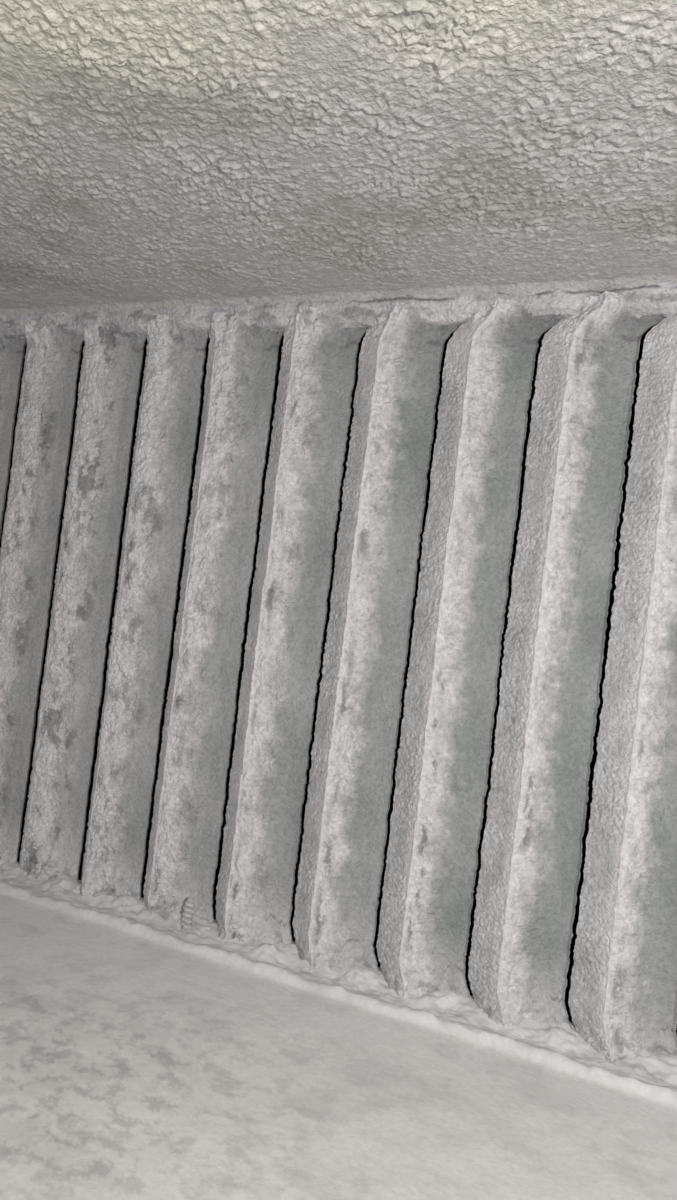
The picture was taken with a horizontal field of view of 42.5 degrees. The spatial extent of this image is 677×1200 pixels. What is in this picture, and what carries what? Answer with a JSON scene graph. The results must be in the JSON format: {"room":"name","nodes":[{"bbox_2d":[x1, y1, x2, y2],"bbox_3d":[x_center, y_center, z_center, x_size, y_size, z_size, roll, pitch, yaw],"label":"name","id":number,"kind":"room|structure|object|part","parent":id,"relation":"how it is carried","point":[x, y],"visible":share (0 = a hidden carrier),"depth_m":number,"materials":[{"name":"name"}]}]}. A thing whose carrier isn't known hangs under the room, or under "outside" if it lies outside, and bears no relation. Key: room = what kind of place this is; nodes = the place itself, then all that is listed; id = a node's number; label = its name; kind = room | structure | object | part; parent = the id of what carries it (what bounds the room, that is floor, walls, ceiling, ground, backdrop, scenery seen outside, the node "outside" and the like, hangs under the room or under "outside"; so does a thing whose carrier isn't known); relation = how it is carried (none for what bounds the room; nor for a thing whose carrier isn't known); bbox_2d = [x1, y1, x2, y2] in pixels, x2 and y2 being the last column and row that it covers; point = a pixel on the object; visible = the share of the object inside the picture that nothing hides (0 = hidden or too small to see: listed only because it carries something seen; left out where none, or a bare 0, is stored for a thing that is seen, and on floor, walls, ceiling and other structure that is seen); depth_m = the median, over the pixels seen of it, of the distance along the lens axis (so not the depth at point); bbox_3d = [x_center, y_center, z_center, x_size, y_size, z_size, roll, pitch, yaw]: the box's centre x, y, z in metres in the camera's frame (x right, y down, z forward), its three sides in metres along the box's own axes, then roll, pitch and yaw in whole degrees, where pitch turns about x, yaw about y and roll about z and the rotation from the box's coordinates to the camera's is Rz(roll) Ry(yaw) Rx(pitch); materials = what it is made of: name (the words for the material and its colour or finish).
{"room":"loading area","nodes":[
{"label":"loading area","id":0,"kind":"room"},
{"bbox_2d":[0,282,676,1062],"bbox_3d":[-0.002,0.037,0.993,2.000,0.820,0.120,6,-1,24],"label":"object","id":1,"kind":"object","parent":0,"point":[346,633],"visible":0.98,"depth_m":0.94,"materials":[{"name":"metal"}]},
{"bbox_3d":[0.025,-0.321,0.967,2.000,0.037,0.024,6,-1,24],"label":"header rail","id":2,"kind":"part","parent":1,"relation":"part of","materials":[{"name":"metal"}]},
{"bbox_2d":[0,0,676,317],"bbox_3d":[-0.073,-0.354,0.499,1.900,0.015,0.950,6,-1,24],"label":"ceiling","id":3,"kind":"structure","parent":0,"point":[155,154],"depth_m":0.67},
{"bbox_2d":[0,859,676,1199],"bbox_3d":[-0.184,0.360,0.425,2.200,0.021,1.100,6,-1,24],"label":"floor","id":4,"kind":"structure","parent":0,"point":[143,1057],"depth_m":0.72,"materials":[{"name":"grey concrete"}]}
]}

